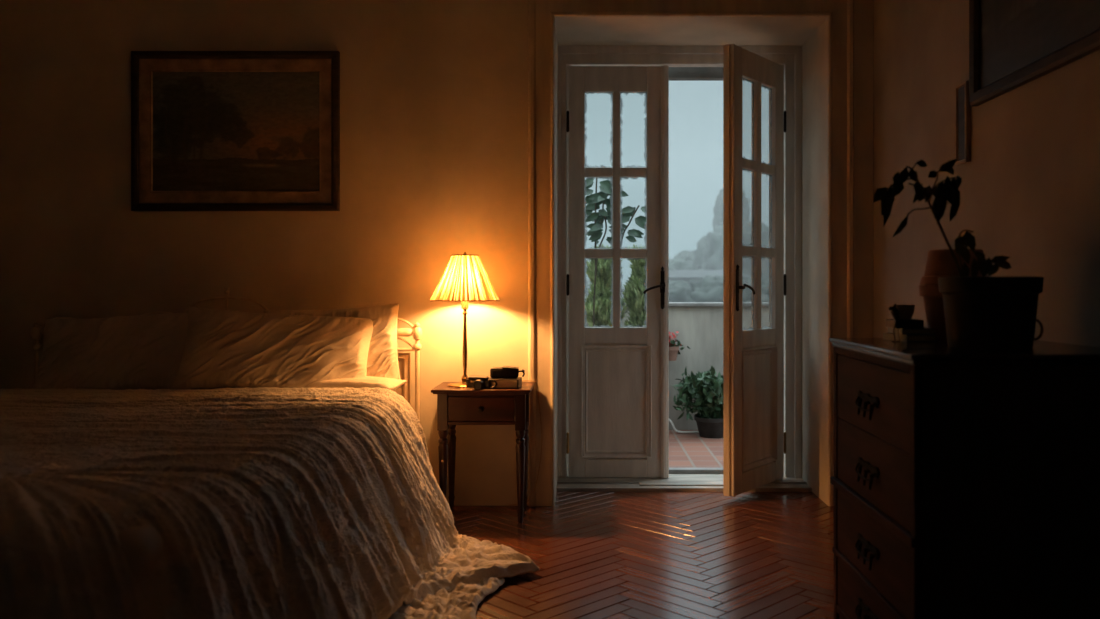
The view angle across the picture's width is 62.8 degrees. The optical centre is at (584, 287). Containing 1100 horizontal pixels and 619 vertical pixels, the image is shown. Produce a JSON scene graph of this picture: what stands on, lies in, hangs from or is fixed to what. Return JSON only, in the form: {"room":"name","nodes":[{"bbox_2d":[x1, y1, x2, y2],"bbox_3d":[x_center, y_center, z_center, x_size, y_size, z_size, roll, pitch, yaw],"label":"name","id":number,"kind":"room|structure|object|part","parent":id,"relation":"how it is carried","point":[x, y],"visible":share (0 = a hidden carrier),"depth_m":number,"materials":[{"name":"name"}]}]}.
{"room":"bedroom","nodes":[
{"label":"bedroom","id":0,"kind":"room"},
{"bbox_2d":[0,0,872,505],"bbox_3d":[-0.740,-0.490,4.946,4.620,3.200,0.708,0,0,0],"label":"wall","id":1,"kind":"structure","parent":0,"point":[434,93],"depth_m":4.59,"materials":[{"name":"paint"}]},
{"bbox_2d":[131,51,339,210],"bbox_3d":[-1.776,-0.797,4.572,1.052,0.810,0.036,0,0,0],"label":"framed painting","id":2,"kind":"object","parent":1,"relation":"attached to","point":[211,130],"visible":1,"depth_m":4.58,"materials":[{"name":"wood"}]},
{"bbox_2d":[566,65,668,477],"bbox_3d":[0.185,-0.092,5.114,0.582,2.348,0.119,0,0,0],"label":"door","id":3,"kind":"structure","parent":1,"relation":"in","point":[619,374],"depth_m":5.13,"materials":[{"name":"beige paint"}]},
{"bbox_3d":[0.078,-0.904,5.154,0.160,0.433,0.001,0,0,0],"label":"pane","id":4,"kind":"part","parent":3,"relation":"part of","materials":[{"name":"clear glass"}]},
{"bbox_3d":[0.078,-0.429,5.154,0.160,0.411,0.001,0,0,0],"label":"pane","id":5,"kind":"part","parent":3,"relation":"part of","materials":[{"name":"clear glass"}]},
{"bbox_3d":[0.078,0.027,5.154,0.160,0.396,0.001,0,0,0],"label":"pane","id":6,"kind":"part","parent":3,"relation":"part of","materials":[{"name":"clear glass"}]},
{"bbox_3d":[0.178,0.647,5.143,0.420,0.660,0.042,0,0,0],"label":"panel","id":7,"kind":"part","parent":3,"relation":"part of","materials":[{"name":"beige paint"}]},
{"bbox_3d":[0.277,-0.904,5.154,0.150,0.433,0.001,0,0,0],"label":"pane","id":8,"kind":"part","parent":3,"relation":"part of","materials":[{"name":"clear glass"}]},
{"bbox_3d":[0.277,-0.429,5.154,0.150,0.411,0.001,0,0,0],"label":"pane","id":9,"kind":"part","parent":3,"relation":"part of","materials":[{"name":"clear glass"}]},
{"bbox_3d":[0.277,0.027,5.154,0.150,0.396,0.001,0,0,0],"label":"pane","id":10,"kind":"part","parent":3,"relation":"part of","materials":[{"name":"clear glass"}]},
{"bbox_3d":[0.390,0.006,5.081,0.127,0.056,0.053,0,0,0],"label":"lever","id":11,"kind":"part","parent":3,"relation":"part of","materials":[{"name":"metal"}]},
{"bbox_3d":[0.440,-0.001,5.106,0.028,0.245,0.019,0,0,0],"label":"handle plate","id":12,"kind":"part","parent":3,"relation":"part of","materials":[{"name":"metal"}]},
{"bbox_2d":[558,46,801,477],"bbox_3d":[0.541,-0.136,5.178,1.393,2.492,0.093,0,0,0],"label":"door frame","id":13,"kind":"structure","parent":1,"relation":"attached to","point":[789,57],"depth_m":5.15,"materials":[{"name":"beige paint"}]},
{"bbox_2d":[528,0,853,506],"bbox_3d":[0.541,-0.203,4.580,1.663,2.627,0.024,0,0,0],"label":"door frame","id":14,"kind":"structure","parent":1,"relation":"attached to","point":[542,14],"depth_m":4.58,"materials":[{"name":"paint"}]},
{"bbox_2d":[669,67,745,80],"bbox_3d":[0.518,-1.267,5.315,1.229,0.070,0.070,0,0,0],"label":"lintel","id":15,"kind":"object","parent":1,"relation":"attached to","point":[675,73],"visible":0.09,"depth_m":5.28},
{"bbox_2d":[723,44,785,496],"bbox_3d":[0.951,-0.092,4.897,0.111,2.348,0.610,0,0,38],"label":"door","id":16,"kind":"structure","parent":1,"relation":"in","point":[752,357],"depth_m":4.84,"materials":[{"name":"beige paint"}]},
{"bbox_3d":[0.795,-0.001,4.691,0.019,0.245,0.028,0,0,38],"label":"handle plate","id":17,"kind":"part","parent":16,"relation":"part of","materials":[{"name":"metal"}]},
{"bbox_3d":[0.847,0.007,4.717,0.053,0.056,0.123,0,0,38],"label":"lever","id":18,"kind":"part","parent":16,"relation":"part of","materials":[{"name":"metal"}]},
{"bbox_3d":[0.865,-0.904,4.825,0.001,0.433,0.170,0,0,38],"label":"pane","id":19,"kind":"part","parent":16,"relation":"part of","materials":[{"name":"clear glass"}]},
{"bbox_3d":[0.865,-0.429,4.825,0.001,0.411,0.170,0,0,38],"label":"pane","id":20,"kind":"part","parent":16,"relation":"part of","materials":[{"name":"clear glass"}]},
{"bbox_3d":[0.865,0.027,4.825,0.001,0.396,0.170,0,0,38],"label":"pane","id":21,"kind":"part","parent":16,"relation":"part of","materials":[{"name":"clear glass"}]},
{"bbox_3d":[0.939,0.647,4.902,0.042,0.660,0.423,0,0,38],"label":"panel","id":22,"kind":"part","parent":16,"relation":"part of","materials":[{"name":"beige paint"}]},
{"bbox_3d":[1.002,-0.904,5.000,0.001,0.433,0.162,0,0,38],"label":"pane","id":23,"kind":"part","parent":16,"relation":"part of","materials":[{"name":"clear glass"}]},
{"bbox_3d":[1.002,-0.429,5.000,0.001,0.411,0.162,0,0,38],"label":"pane","id":24,"kind":"part","parent":16,"relation":"part of","materials":[{"name":"clear glass"}]},
{"bbox_3d":[1.002,0.027,5.000,0.001,0.396,0.162,0,0,38],"label":"pane","id":25,"kind":"part","parent":16,"relation":"part of","materials":[{"name":"clear glass"}]},
{"bbox_2d":[451,492,833,618],"bbox_3d":[-0.790,1.139,1.850,4.520,0.061,6.900,0,0,0],"label":"floor","id":26,"kind":"structure","parent":0,"point":[598,555],"depth_m":3.78,"materials":[{"name":"brown wood"}]},
{"bbox_2d":[31,287,422,420],"bbox_3d":[-1.790,0.552,3.215,1.956,1.116,2.630,0,0,0],"label":"frame","id":27,"kind":"object","parent":26,"relation":"on","point":[37,332],"visible":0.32,"depth_m":4.49,"materials":[{"name":"beige metal"}]},
{"bbox_3d":[-1.790,0.529,4.500,1.904,0.458,0.017,0,0,0],"label":"headboard rail","id":28,"kind":"part","parent":27,"relation":"part of","materials":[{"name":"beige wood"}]},
{"bbox_2d":[0,387,539,618],"bbox_3d":[-1.602,0.773,2.826,2.858,0.658,2.608,0,0,0],"label":"bedspread","id":29,"kind":"object","parent":27,"relation":"on","point":[262,502],"visible":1,"depth_m":2.52,"materials":[{"name":"fabric"}]},
{"bbox_3d":[-1.790,0.568,4.517,1.824,0.485,0.026,0,0,0],"label":"headboard panel","id":30,"kind":"part","parent":27,"relation":"part of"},
{"bbox_3d":[-1.790,0.630,3.175,1.750,0.235,2.590,0,0,0],"label":"mattress","id":31,"kind":"object","parent":27,"relation":"on","visible":0},
{"bbox_2d":[33,313,187,389],"bbox_3d":[-2.210,0.325,4.290,0.804,0.422,0.283,0,0,-2],"label":"pillow","id":32,"kind":"object","parent":31,"relation":"on","point":[139,351],"visible":0.77,"depth_m":4.21,"materials":[{"name":"fabric"}]},
{"bbox_2d":[172,307,372,388],"bbox_3d":[-1.455,0.310,4.256,0.905,0.445,0.286,0,0,-9],"label":"pillow","id":33,"kind":"object","parent":31,"relation":"on","point":[223,348],"visible":0.88,"depth_m":4.19,"materials":[{"name":"fabric"}]},
{"bbox_2d":[264,303,401,387],"bbox_3d":[-1.236,0.296,4.403,0.680,0.446,0.149,0,0,-3],"label":"pillow","id":34,"kind":"object","parent":31,"relation":"on","point":[382,361],"visible":0.23,"depth_m":4.39,"materials":[{"name":"fabric"}]},
{"bbox_2d":[302,376,406,390],"bbox_3d":[-1.160,0.462,4.275,0.560,0.091,0.300,0,0,4],"label":"pillow","id":35,"kind":"object","parent":31,"relation":"on","point":[392,384],"visible":0.38,"depth_m":4.15,"materials":[{"name":"white fabric"}]},
{"bbox_2d":[388,577,504,618],"bbox_3d":[-0.665,1.086,2.950,0.732,0.044,0.889,0,0,0],"label":"quilt","id":36,"kind":"object","parent":26,"relation":"on","point":[462,602],"visible":0.38,"depth_m":3.08,"materials":[{"name":"fabric"}]},
{"bbox_2d":[431,382,534,522],"bbox_3d":[-0.487,0.793,4.383,0.469,0.634,0.364,0,0,0],"label":"nightstand","id":37,"kind":"object","parent":26,"relation":"on","point":[455,406],"visible":0.94,"depth_m":4.23,"materials":[{"name":"brown wood"}]},
{"bbox_3d":[-0.670,0.804,4.251,0.048,0.612,0.048,0,0,0],"label":"leg","id":38,"kind":"part","parent":37,"relation":"part of","materials":[{"name":"brown wood"}]},
{"bbox_3d":[-0.670,0.804,4.519,0.048,0.612,0.048,0,0,0],"label":"leg","id":39,"kind":"part","parent":37,"relation":"part of","materials":[{"name":"brown wood"}]},
{"bbox_3d":[-0.487,0.569,4.216,0.030,0.030,0.030,0,0,0],"label":"knob","id":40,"kind":"part","parent":37,"relation":"part of","materials":[{"name":"metal"}]},
{"bbox_2d":[466,376,496,389],"bbox_3d":[-0.488,0.451,4.246,0.152,0.062,0.077,0,0,8],"label":"compact camera","id":41,"kind":"object","parent":37,"relation":"on","point":[476,382],"visible":1,"depth_m":4.24,"materials":[{"name":"black plastic"}]},
{"bbox_3d":[-0.504,0.426,4.264,0.096,0.012,0.040,0,0,8],"label":"plate","id":42,"kind":"part","parent":41,"relation":"part of","materials":[{"name":"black metal"}]},
{"bbox_3d":[-0.487,0.569,4.240,0.311,0.114,0.018,0,0,0],"label":"drawer","id":43,"kind":"part","parent":37,"relation":"part of","materials":[{"name":"brown wood"}]},
{"bbox_2d":[430,252,541,505],"bbox_3d":[-0.485,0.463,4.395,0.533,1.278,0.367,0,0,0],"label":"table lamp","id":44,"kind":"object","parent":37,"relation":"on","point":[464,279],"visible":0.99,"depth_m":4.30,"materials":[{"name":"beige fabric"}]},
{"bbox_3d":[-0.584,0.280,4.380,0.038,0.357,0.038,0,0,0],"label":"lamp stem","id":45,"kind":"part","parent":44,"relation":"part of","materials":[{"name":"gold metal"}]},
{"bbox_3d":[-0.584,-0.048,4.380,0.338,0.220,0.338,0,0,0],"label":"lamp shade","id":46,"kind":"part","parent":44,"relation":"part of","materials":[{"name":"beige fabric"}]},
{"bbox_2d":[461,301,468,309],"bbox_3d":[-0.584,0.065,4.380,0.036,0.082,0.036,0,0,0],"label":"socket","id":47,"kind":"object","parent":44,"relation":"attached to","point":[464,304],"depth_m":4.37,"materials":[{"name":"gold metal"}]},
{"bbox_3d":[-0.399,0.783,4.530,0.373,0.640,0.061,0,0,-20],"label":"cord","id":48,"kind":"part","parent":44,"relation":"part of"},
{"bbox_2d":[483,377,521,388],"bbox_3d":[-0.394,0.453,4.300,0.172,0.046,0.110,0,0,4],"label":"book","id":49,"kind":"object","parent":37,"relation":"on","point":[502,383],"visible":0.84,"depth_m":4.25,"materials":[{"name":"beige paper"}]},
{"bbox_2d":[490,366,524,377],"bbox_3d":[-0.370,0.402,4.298,0.166,0.056,0.066,0,0,-3],"label":"wallet","id":50,"kind":"object","parent":49,"relation":"on","point":[504,371],"visible":1,"depth_m":4.27,"materials":[{"name":"black leather"}]},
{"bbox_3d":[-0.305,0.804,4.251,0.048,0.612,0.048,0,0,0],"label":"leg","id":51,"kind":"part","parent":37,"relation":"part of","materials":[{"name":"brown wood"}]},
{"bbox_3d":[-0.305,0.804,4.519,0.048,0.612,0.048,0,0,0],"label":"leg","id":52,"kind":"part","parent":37,"relation":"part of","materials":[{"name":"brown wood"}]},
{"bbox_2d":[557,474,811,491],"bbox_3d":[0.541,1.097,5.122,1.393,0.031,0.435,0,0,0],"label":"threshold","id":53,"kind":"object","parent":26,"relation":"on","point":[675,482],"visible":0.59,"depth_m":4.97,"materials":[{"name":"grey stone"}]},
{"bbox_2d":[669,467,722,473],"bbox_3d":[0.541,1.072,5.285,1.393,0.024,0.070,0,0,0],"label":"bar","id":54,"kind":"object","parent":53,"relation":"on","point":[672,470],"visible":0.11,"depth_m":5.25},
{"bbox_2d":[829,338,1099,618],"bbox_3d":[1.133,0.638,2.639,0.644,0.943,0.767,0,0,0],"label":"dresser","id":55,"kind":"object","parent":26,"relation":"on","point":[966,482],"visible":1,"depth_m":2.28,"materials":[{"name":"brown wood"}]},
{"bbox_3d":[0.842,0.963,2.639,0.017,0.158,0.667,0,0,0],"label":"drawer","id":56,"kind":"part","parent":55,"relation":"part of","materials":[{"name":"brown wood"}]},
{"bbox_3d":[0.830,0.951,2.639,0.007,0.030,0.190,0,0,0],"label":"handle","id":57,"kind":"part","parent":55,"relation":"part of","materials":[{"name":"black metal"}]},
{"bbox_3d":[0.830,0.756,2.639,0.007,0.030,0.190,0,0,0],"label":"handle","id":58,"kind":"part","parent":55,"relation":"part of","materials":[{"name":"black metal"}]},
{"bbox_3d":[0.830,0.525,2.639,0.007,0.030,0.190,0,0,0],"label":"handle","id":59,"kind":"part","parent":55,"relation":"part of","materials":[{"name":"black metal"}]},
{"bbox_3d":[0.830,0.325,2.639,0.007,0.030,0.190,0,0,0],"label":"handle","id":60,"kind":"part","parent":55,"relation":"part of","materials":[{"name":"black metal"}]},
{"bbox_3d":[0.842,0.760,2.639,0.017,0.204,0.667,0,0,0],"label":"drawer","id":61,"kind":"part","parent":55,"relation":"part of","materials":[{"name":"brown wood"}]},
{"bbox_3d":[0.842,0.527,2.639,0.017,0.201,0.667,0,0,0],"label":"drawer","id":62,"kind":"part","parent":55,"relation":"part of","materials":[{"name":"brown wood"}]},
{"bbox_3d":[0.842,0.322,2.639,0.017,0.206,0.667,0,0,0],"label":"drawer","id":63,"kind":"part","parent":55,"relation":"part of","materials":[{"name":"brown wood"}]},
{"bbox_3d":[0.836,0.652,2.639,0.032,0.915,0.751,0,0,0],"label":"frame","id":64,"kind":"part","parent":55,"relation":"part of","materials":[{"name":"brown wood"}]},
{"bbox_2d":[888,304,899,341],"bbox_3d":[0.962,0.107,2.799,0.040,0.119,0.026,0,0,-15],"label":"figurine","id":65,"kind":"object","parent":55,"relation":"on","point":[894,311],"visible":1,"depth_m":2.79,"materials":[{"name":"black plastic"}]},
{"bbox_2d":[883,333,936,341],"bbox_3d":[1.044,0.156,2.862,0.132,0.022,0.140,0,0,-12],"label":"book","id":66,"kind":"object","parent":55,"relation":"on","point":[886,336],"visible":0.73,"depth_m":2.80,"materials":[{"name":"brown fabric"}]},
{"bbox_2d":[888,327,934,333],"bbox_3d":[1.042,0.136,2.860,0.116,0.018,0.120,0,0,-2],"label":"book","id":67,"kind":"object","parent":66,"relation":"on","point":[925,330],"visible":0.87,"depth_m":2.80,"materials":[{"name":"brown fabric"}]},
{"bbox_2d":[885,319,923,327],"bbox_3d":[1.011,0.113,2.850,0.088,0.027,0.100,0,0,0],"label":"box","id":68,"kind":"object","parent":67,"relation":"on","point":[903,323],"visible":0.98,"depth_m":2.80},
{"bbox_2d":[890,305,914,318],"bbox_3d":[1.010,0.076,2.850,0.066,0.045,0.066,0,0,45],"label":"cup","id":69,"kind":"object","parent":68,"relation":"on","point":[905,311],"visible":0.61,"depth_m":2.82,"materials":[{"name":"ceramic"}]},
{"bbox_2d":[919,285,946,341],"bbox_3d":[1.165,0.079,2.830,0.218,0.176,0.218,0,0,0],"label":"plant pot","id":70,"kind":"object","parent":55,"relation":"on","point":[933,299],"visible":0.25,"depth_m":2.79,"materials":[{"name":"ceramic"}]},
{"bbox_2d":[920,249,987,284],"bbox_3d":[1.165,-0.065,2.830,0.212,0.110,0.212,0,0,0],"label":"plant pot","id":71,"kind":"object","parent":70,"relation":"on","point":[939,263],"visible":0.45,"depth_m":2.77,"materials":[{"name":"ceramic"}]},
{"bbox_2d":[938,276,1043,349],"bbox_3d":[1.147,0.068,2.535,0.287,0.198,0.272,0,0,0],"label":"planter","id":72,"kind":"object","parent":55,"relation":"on","point":[985,312],"visible":1,"depth_m":2.43,"materials":[{"name":"ceramic"}]},
{"bbox_2d":[874,159,1010,276],"bbox_3d":[1.002,-0.175,2.542,0.360,0.376,0.137,0,0,0],"label":"plant","id":73,"kind":"object","parent":72,"relation":"on","point":[948,191],"visible":0.97,"depth_m":2.54,"materials":[{"name":"green plant"}]},
{"bbox_3d":[1.265,0.117,2.535,0.052,0.064,0.008,0,0,0],"label":"ring handle","id":74,"kind":"part","parent":72,"relation":"part of","materials":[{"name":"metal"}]},
{"bbox_2d":[669,430,722,466],"bbox_3d":[0.600,1.170,6.315,5.600,0.120,2.030,0,0,0],"label":"floor","id":75,"kind":"structure","parent":0,"point":[685,449],"depth_m":6.15,"materials":[{"name":"tile"}]},
{"bbox_2d":[585,243,628,326],"bbox_3d":[0.129,0.390,6.557,0.424,1.440,0.428,0,0,0],"label":"conifer","id":76,"kind":"object","parent":75,"relation":"on","point":[603,302],"visible":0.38,"depth_m":6.46,"materials":[{"name":"plant"}]},
{"bbox_2d":[585,178,645,325],"bbox_3d":[0.212,0.170,6.000,0.501,1.880,0.265,0,0,0],"label":"climbing plant","id":77,"kind":"object","parent":75,"relation":"on","point":[593,201],"visible":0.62,"depth_m":5.98,"materials":[{"name":"plant"}]},
{"bbox_2d":[621,245,645,326],"bbox_3d":[0.419,0.395,6.496,0.371,1.429,0.389,0,0,12],"label":"conifer","id":78,"kind":"object","parent":75,"relation":"on","point":[634,297],"visible":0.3,"depth_m":6.43,"materials":[{"name":"plant"}]},
{"bbox_2d":[586,307,768,429],"bbox_3d":[0.600,0.627,7.110,5.600,0.965,0.160,0,0,0],"label":"parapet","id":79,"kind":"object","parent":75,"relation":"on","point":[700,329],"depth_m":7.03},
{"bbox_2d":[669,331,689,360],"bbox_3d":[0.682,0.436,6.953,0.269,0.247,0.155,0,0,0],"label":"flower pot","id":80,"kind":"object","parent":79,"relation":"attached to","point":[673,348],"visible":0.52,"depth_m":6.91,"materials":[{"name":"ceramic"}]},
{"bbox_3d":[0.655,0.505,6.950,0.143,0.110,0.143,0,0,0],"label":"pot","id":81,"kind":"part","parent":80,"relation":"part of","materials":[{"name":"ceramic"}]},
{"bbox_2d":[624,302,768,306],"bbox_3d":[0.600,0.130,7.112,5.600,0.030,0.215,0,0,0],"label":"coping","id":82,"kind":"object","parent":79,"relation":"on","point":[671,304],"depth_m":7.01},
{"bbox_2d":[669,419,698,432],"bbox_3d":[0.801,1.053,6.902,0.608,0.111,0.102,0,0,-3],"label":"hose","id":83,"kind":"object","parent":75,"relation":"on","point":[671,422],"visible":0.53,"depth_m":6.86,"materials":[{"name":"white rubber"}]},
{"bbox_2d":[672,366,722,437],"bbox_3d":[0.912,0.838,6.753,0.553,0.544,0.574,0,0,22],"label":"potted plant","id":84,"kind":"object","parent":75,"relation":"on","point":[705,388],"visible":0.88,"depth_m":6.65,"materials":[{"name":"plant"}]},
{"bbox_2d":[694,415,722,437],"bbox_3d":[0.960,1.035,6.740,0.286,0.150,0.286,0,0,0],"label":"pot","id":85,"kind":"object","parent":75,"relation":"on","point":[709,426],"depth_m":6.64,"materials":[{"name":"ceramic"}]},
{"bbox_2d":[873,0,1099,346],"bbox_3d":[1.520,-0.490,1.496,0.100,3.200,6.192,0,0,0],"label":"wall","id":86,"kind":"structure","parent":0,"point":[1029,189],"depth_m":3.30,"materials":[{"name":"paint"}]},
{"bbox_2d":[956,81,970,164],"bbox_3d":[1.459,-0.635,3.475,0.020,0.306,0.096,0,0,0],"label":"wall plaque","id":87,"kind":"object","parent":86,"relation":"attached to","point":[963,108],"visible":0.92,"depth_m":3.46,"materials":[{"name":"black wood"}]},
{"bbox_2d":[969,0,1099,105],"bbox_3d":[1.451,-1.090,2.770,0.034,0.820,1.200,0,0,0],"label":"framed painting","id":88,"kind":"object","parent":86,"relation":"attached to","point":[1013,44],"visible":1,"depth_m":2.99,"materials":[{"name":"wood"}]},
{"label":"outside","id":89,"kind":"structure","parent":0,"visible":0},
{"bbox_3d":[0.000,10.210,156.000,240.000,0.200,288.000,0,0,0],"label":"ground","id":90,"kind":"structure","parent":89,"visible":0},
{"bbox_2d":[585,279,624,300],"bbox_3d":[-0.349,4.701,61.783,9.963,10.817,7.885,0,0,0],"label":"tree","id":91,"kind":"object","parent":90,"relation":"on","point":[587,280],"visible":0.02,"depth_m":59.77,"materials":[{"name":"green plant"}]},
{"bbox_2d":[669,280,694,301],"bbox_3d":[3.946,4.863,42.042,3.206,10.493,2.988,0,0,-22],"label":"shrub","id":92,"kind":"object","parent":90,"relation":"on","point":[679,291],"visible":0.19,"depth_m":40.91,"materials":[{"name":"plant"}]},
{"bbox_2d":[674,250,695,264],"bbox_3d":[7.841,3.708,63.951,3.663,12.803,6.005,0,0,0],"label":"tree","id":93,"kind":"object","parent":90,"relation":"on","point":[685,255],"visible":0.09,"depth_m":62.72,"materials":[{"name":"plant"}]},
{"bbox_2d":[669,259,701,269],"bbox_3d":[5.585,4.114,57.943,4.913,11.992,5.067,0,0,0],"label":"tree","id":94,"kind":"object","parent":90,"relation":"on","point":[674,264],"visible":0.12,"depth_m":56.58,"materials":[{"name":"plant"}]},
{"bbox_2d":[669,270,750,284],"bbox_3d":[6.300,4.535,52.000,6.000,11.150,4.600,0,0,0],"label":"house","id":95,"kind":"structure","parent":90,"relation":"on","point":[674,275],"depth_m":50.57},
{"bbox_2d":[689,276,751,301],"bbox_3d":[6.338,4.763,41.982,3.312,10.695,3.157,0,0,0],"label":"shrub","id":96,"kind":"object","parent":90,"relation":"on","point":[710,288],"visible":0.24,"depth_m":41.11,"materials":[{"name":"plant"}]},
{"bbox_2d":[693,221,768,284],"bbox_3d":[10.654,2.821,59.929,7.076,14.578,9.064,0,0,0],"label":"tree","id":97,"kind":"object","parent":90,"relation":"on","point":[708,254],"visible":0.13,"depth_m":57.48,"materials":[{"name":"grey plant"}]},
{"bbox_2d":[712,189,749,231],"bbox_3d":[11.374,1.089,70.000,3.105,18.042,5.454,0,0,0],"label":"tree","id":98,"kind":"object","parent":90,"relation":"on","point":[718,208],"visible":0.18,"depth_m":68.92,"materials":[{"name":"grey plant"}]},
{"bbox_2d":[748,279,768,301],"bbox_3d":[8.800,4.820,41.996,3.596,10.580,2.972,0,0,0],"label":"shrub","id":99,"kind":"object","parent":90,"relation":"on","point":[764,282],"visible":0.11,"depth_m":41.06,"materials":[{"name":"green plant"}]}
]}

